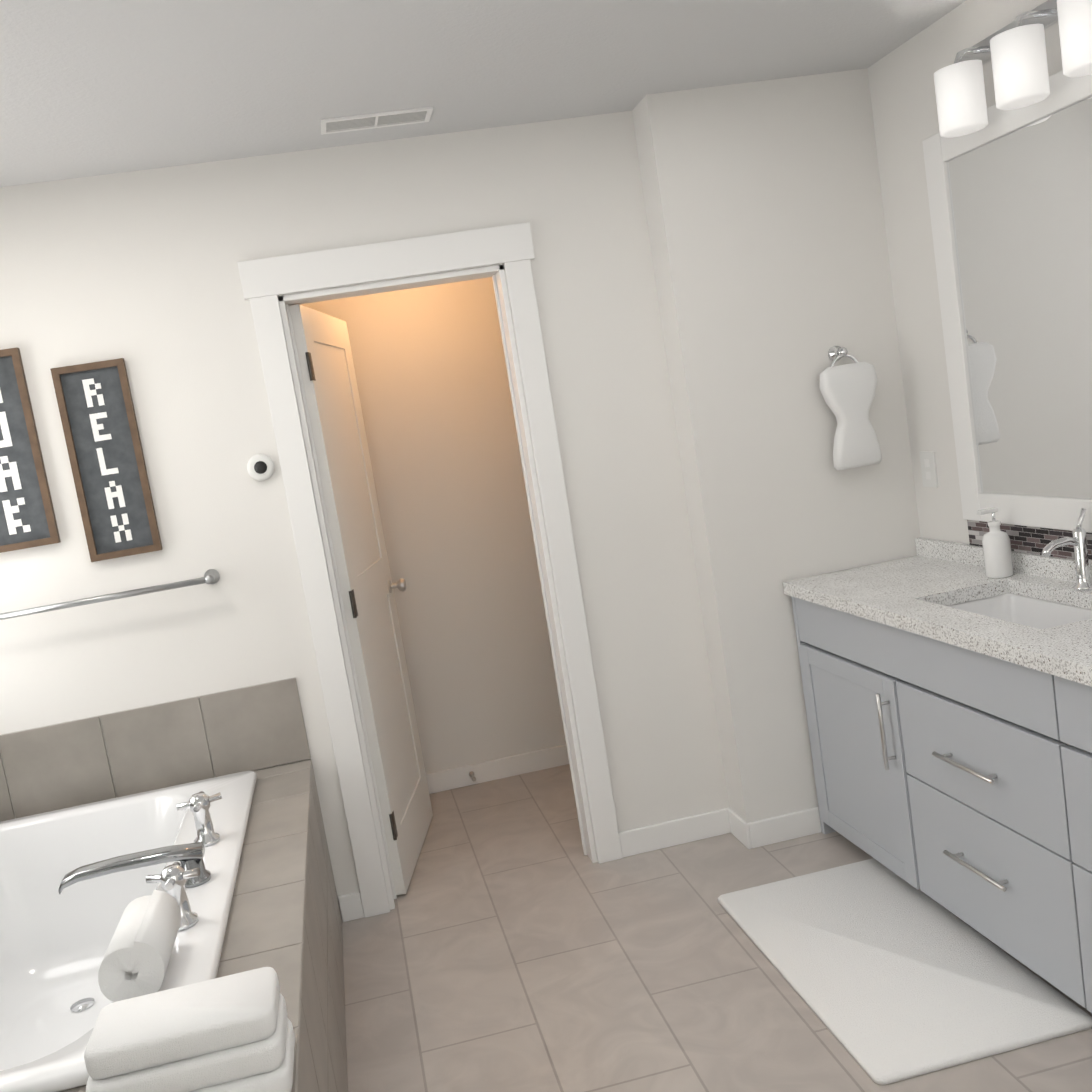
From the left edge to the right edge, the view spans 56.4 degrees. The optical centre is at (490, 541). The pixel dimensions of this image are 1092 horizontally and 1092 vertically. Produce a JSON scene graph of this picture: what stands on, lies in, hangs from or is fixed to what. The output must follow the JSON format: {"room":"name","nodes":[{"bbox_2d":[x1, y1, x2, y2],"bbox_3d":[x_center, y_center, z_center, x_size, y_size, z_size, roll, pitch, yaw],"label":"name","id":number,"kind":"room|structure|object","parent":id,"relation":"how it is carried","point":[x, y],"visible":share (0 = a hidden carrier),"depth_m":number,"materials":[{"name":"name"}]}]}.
{"room":"bathroom","nodes":[
{"label":"bathroom","id":0,"kind":"room"},
{"bbox_2d":[0,111,728,917],"bbox_3d":[-0.642,0.040,3.271,2.630,2.440,0.120,-10,7,-8],"label":"wall","id":1,"kind":"structure","parent":0,"point":[138,271],"depth_m":3.18,"materials":[{"name":"white paint"}]},
{"bbox_2d":[0,347,60,552],"bbox_3d":[-1.459,-0.267,3.035,0.210,0.590,0.024,-10,7,-8],"label":"picture","id":2,"kind":"object","parent":1,"relation":"attached to","point":[27,517],"visible":1,"depth_m":3.05,"materials":[{"name":"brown wood"}]},
{"bbox_2d":[50,358,162,561],"bbox_3d":[-1.164,-0.245,3.085,0.210,0.590,0.024,-10,7,-8],"label":"picture","id":3,"kind":"object","parent":1,"relation":"attached to","point":[105,450],"visible":1,"depth_m":3.08,"materials":[{"name":"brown wood"}]},
{"bbox_2d":[0,569,219,619],"bbox_3d":[-1.238,0.181,3.083,0.813,0.048,0.082,-10,7,-8],"label":"towel rail","id":4,"kind":"object","parent":1,"relation":"attached to","point":[211,576],"visible":1,"depth_m":3.06,"materials":[{"name":"silver metal"}]},
{"bbox_2d":[0,677,310,821],"bbox_3d":[-1.156,0.669,3.176,1.140,0.273,0.014,-10,7,-8],"label":"tile backsplash","id":5,"kind":"structure","parent":1,"relation":"attached to","point":[54,767],"depth_m":3.16,"materials":[{"name":"grey tile"}]},
{"bbox_2d":[247,454,274,480],"bbox_3d":[-0.716,-0.230,3.159,0.084,0.084,0.025,-10,7,-8],"label":"thermostat","id":6,"kind":"object","parent":1,"relation":"attached to","point":[260,467],"visible":1,"depth_m":3.15,"materials":[{"name":"white plastic"}]},
{"bbox_2d":[289,304,432,894],"bbox_3d":[-0.445,0.183,3.665,0.183,1.990,0.686,-9,7,6],"label":"door","id":7,"kind":"structure","parent":1,"relation":"in","point":[327,369],"depth_m":3.56,"materials":[{"name":"white wood"}]},
{"bbox_2d":[237,222,622,917],"bbox_3d":[-0.166,0.108,3.355,0.918,2.135,0.160,-10,7,-8],"label":"door frame","id":8,"kind":"structure","parent":1,"relation":"attached to","point":[267,284],"depth_m":3.26,"materials":[{"name":"white wood"}]},
{"bbox_2d":[619,807,737,857],"bbox_3d":[0.640,1.003,3.500,0.407,0.088,0.016,-10,7,-8],"label":"baseboard","id":9,"kind":"structure","parent":1,"relation":"attached to","point":[649,838],"depth_m":3.49,"materials":[{"name":"white wood"}]},
{"bbox_2d":[301,277,565,773],"bbox_3d":[-0.312,-0.140,4.336,1.480,2.440,0.120,-10,7,-8],"label":"wall","id":10,"kind":"structure","parent":0,"point":[430,368],"depth_m":4.29,"materials":[{"name":"white paint"}]},
{"bbox_2d":[426,744,568,793],"bbox_3d":[-0.113,1.019,4.406,1.240,0.088,0.016,-10,7,-8],"label":"baseboard","id":11,"kind":"structure","parent":10,"relation":"attached to","point":[514,765],"depth_m":4.42,"materials":[{"name":"white"}]},
{"bbox_2d":[469,771,475,780],"bbox_3d":[-0.077,1.012,4.367,0.024,0.024,0.076,-10,7,-8],"label":"doorstop","id":12,"kind":"object","parent":11,"relation":"attached to","point":[471,773],"visible":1,"depth_m":4.38,"materials":[{"name":"silver metal"}]},
{"bbox_2d":[0,0,965,186],"bbox_3d":[-0.370,-1.065,1.291,3.985,0.100,5.920,-10,7,-8],"label":"ceiling","id":13,"kind":"structure","parent":0,"point":[88,88],"depth_m":2.57,"materials":[{"name":"white paint"}]},
{"bbox_2d":[321,106,432,134],"bbox_3d":[-0.330,-1.211,2.922,0.320,0.006,0.120,-10,7,-8],"label":"ceiling vent","id":14,"kind":"object","parent":13,"relation":"in","point":[374,120],"visible":0.98,"depth_m":2.92,"materials":[{"name":"white metal"}]},
{"bbox_2d":[342,764,1091,1091],"bbox_3d":[0.038,1.424,1.586,3.985,0.100,5.920,-10,7,-8],"label":"floor","id":15,"kind":"structure","parent":0,"point":[516,939],"depth_m":2.80,"materials":[{"name":"tile"}]},
{"bbox_2d":[59,760,347,1091],"bbox_3d":[-1.191,1.200,2.333,1.637,0.560,1.752,-10,7,-8],"label":"tub deck","id":16,"kind":"object","parent":15,"relation":"on","point":[285,921],"visible":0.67,"depth_m":2.36,"materials":[{"name":"grey tile"}]},
{"bbox_2d":[0,771,256,1091],"bbox_3d":[-1.031,1.075,2.407,0.930,0.438,1.500,-10,7,-8],"label":"bathtub","id":17,"kind":"object","parent":16,"relation":"in","point":[54,946],"visible":0.75,"depth_m":2.96,"materials":[{"name":"white ceramic"}]},
{"bbox_2d":[98,890,180,1001],"bbox_3d":[-0.673,0.778,1.960,0.118,0.120,0.228,-10,7,-8],"label":"rolled towel","id":18,"kind":"object","parent":17,"relation":"on","point":[135,960],"visible":0.98,"depth_m":1.86,"materials":[{"name":"white fabric"}]},
{"bbox_2d":[59,791,221,931],"bbox_3d":[-0.821,0.754,2.371,0.352,0.130,0.572,-10,7,-8],"label":"tub faucet","id":19,"kind":"object","parent":17,"relation":"on","point":[175,879],"visible":0.98,"depth_m":2.35,"materials":[{"name":"silver metal"}]},
{"bbox_2d":[84,967,294,1091],"bbox_3d":[-0.477,0.811,1.615,0.305,0.135,0.176,-10,7,-8],"label":"folded towel","id":20,"kind":"object","parent":16,"relation":"on","point":[232,1033],"visible":1,"depth_m":1.56,"materials":[{"name":"white fabric"}]},
{"bbox_2d":[718,858,1091,1084],"bbox_3d":[1.017,1.076,2.671,0.535,0.015,0.920,-10,7,-8],"label":"rug","id":21,"kind":"object","parent":15,"relation":"on","point":[889,976],"visible":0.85,"depth_m":2.54,"materials":[{"name":"white fabric"}]},
{"bbox_2d":[791,596,1091,1012],"bbox_3d":[1.481,0.644,2.182,0.523,0.827,2.497,-10,7,-9],"label":"bathroom vanity","id":22,"kind":"object","parent":15,"relation":"on","point":[955,780],"visible":0.94,"depth_m":2.55,"materials":[{"name":"grey wood"}]},
{"bbox_2d":[783,537,1091,686],"bbox_3d":[1.417,0.189,2.125,0.504,0.098,2.507,-10,7,-9],"label":"countertop","id":23,"kind":"structure","parent":22,"relation":"on","point":[926,586],"depth_m":2.79,"materials":[{"name":"stone"}]},
{"bbox_2d":[977,507,1013,577],"bbox_3d":[1.436,0.003,2.893,0.081,0.197,0.072,-10,7,-9],"label":"soap dispenser","id":24,"kind":"object","parent":23,"relation":"on","point":[997,553],"visible":1,"depth_m":2.87,"materials":[{"name":"white"}]},
{"bbox_2d":[948,593,1091,628],"bbox_3d":[1.372,0.257,2.599,0.330,0.130,0.540,-10,7,-9],"label":"sink","id":25,"kind":"object","parent":23,"relation":"in","point":[1029,611],"visible":0.12,"depth_m":2.80,"materials":[{"name":"white ceramic"}]},
{"bbox_2d":[1041,508,1091,590],"bbox_3d":[1.470,0.027,2.596,0.136,0.207,0.047,-10,7,-9],"label":"faucet","id":26,"kind":"object","parent":23,"relation":"on","point":[1078,540],"visible":1,"depth_m":2.59,"materials":[{"name":"silver metal"}]},
{"bbox_2d":[632,68,920,824],"bbox_3d":[1.067,-0.260,3.446,0.855,2.440,0.270,-10,7,-8],"label":"wall","id":27,"kind":"structure","parent":0,"point":[766,223],"depth_m":3.26,"materials":[{"name":"white paint"}]},
{"bbox_2d":[734,807,820,848],"bbox_3d":[0.978,0.960,3.399,0.263,0.088,0.013,-10,7,-8],"label":"baseboard","id":28,"kind":"structure","parent":27,"relation":"attached to","point":[768,831],"depth_m":3.39,"materials":[{"name":"white wood"}]},
{"bbox_2d":[819,346,881,469],"bbox_3d":[1.148,-0.435,3.259,0.188,0.393,0.090,-10,7,-8],"label":"hand towel","id":29,"kind":"object","parent":27,"relation":"attached to","point":[848,391],"visible":1,"depth_m":3.22,"materials":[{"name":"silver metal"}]},
{"bbox_2d":[867,0,1062,543],"bbox_3d":[1.828,-0.123,1.239,0.120,2.440,4.940,-10,7,-9],"label":"wall","id":30,"kind":"structure","parent":0,"point":[903,100],"depth_m":3.14,"materials":[{"name":"white paint"}]},
{"bbox_2d":[919,451,937,486],"bbox_3d":[1.411,-0.232,3.273,0.007,0.115,0.075,-10,7,-9],"label":"outlet","id":31,"kind":"object","parent":30,"relation":"attached to","point":[928,469],"visible":1,"depth_m":3.27,"materials":[{"name":"white plastic"}]},
{"bbox_2d":[922,70,1091,532],"bbox_3d":[1.556,-0.530,1.996,0.022,1.132,2.150,-10,7,-9],"label":"mirror","id":32,"kind":"object","parent":30,"relation":"attached to","point":[1010,197],"visible":0.83,"depth_m":2.72,"materials":[{"name":"white mirror"}]},
{"bbox_2d":[934,0,1091,137],"bbox_3d":[1.292,-1.176,2.446,0.163,0.228,0.660,-10,7,-9],"label":"sconce","id":33,"kind":"object","parent":30,"relation":"attached to","point":[1014,51],"visible":1,"depth_m":2.43,"materials":[{"name":"white glass"}]},
{"bbox_2d":[967,520,1091,561],"bbox_3d":[1.661,0.065,2.067,0.008,0.080,2.150,-10,7,-9],"label":"backsplash","id":34,"kind":"structure","parent":30,"relation":"attached to","point":[1030,539],"depth_m":2.85,"materials":[{"name":"tile"}]}
]}

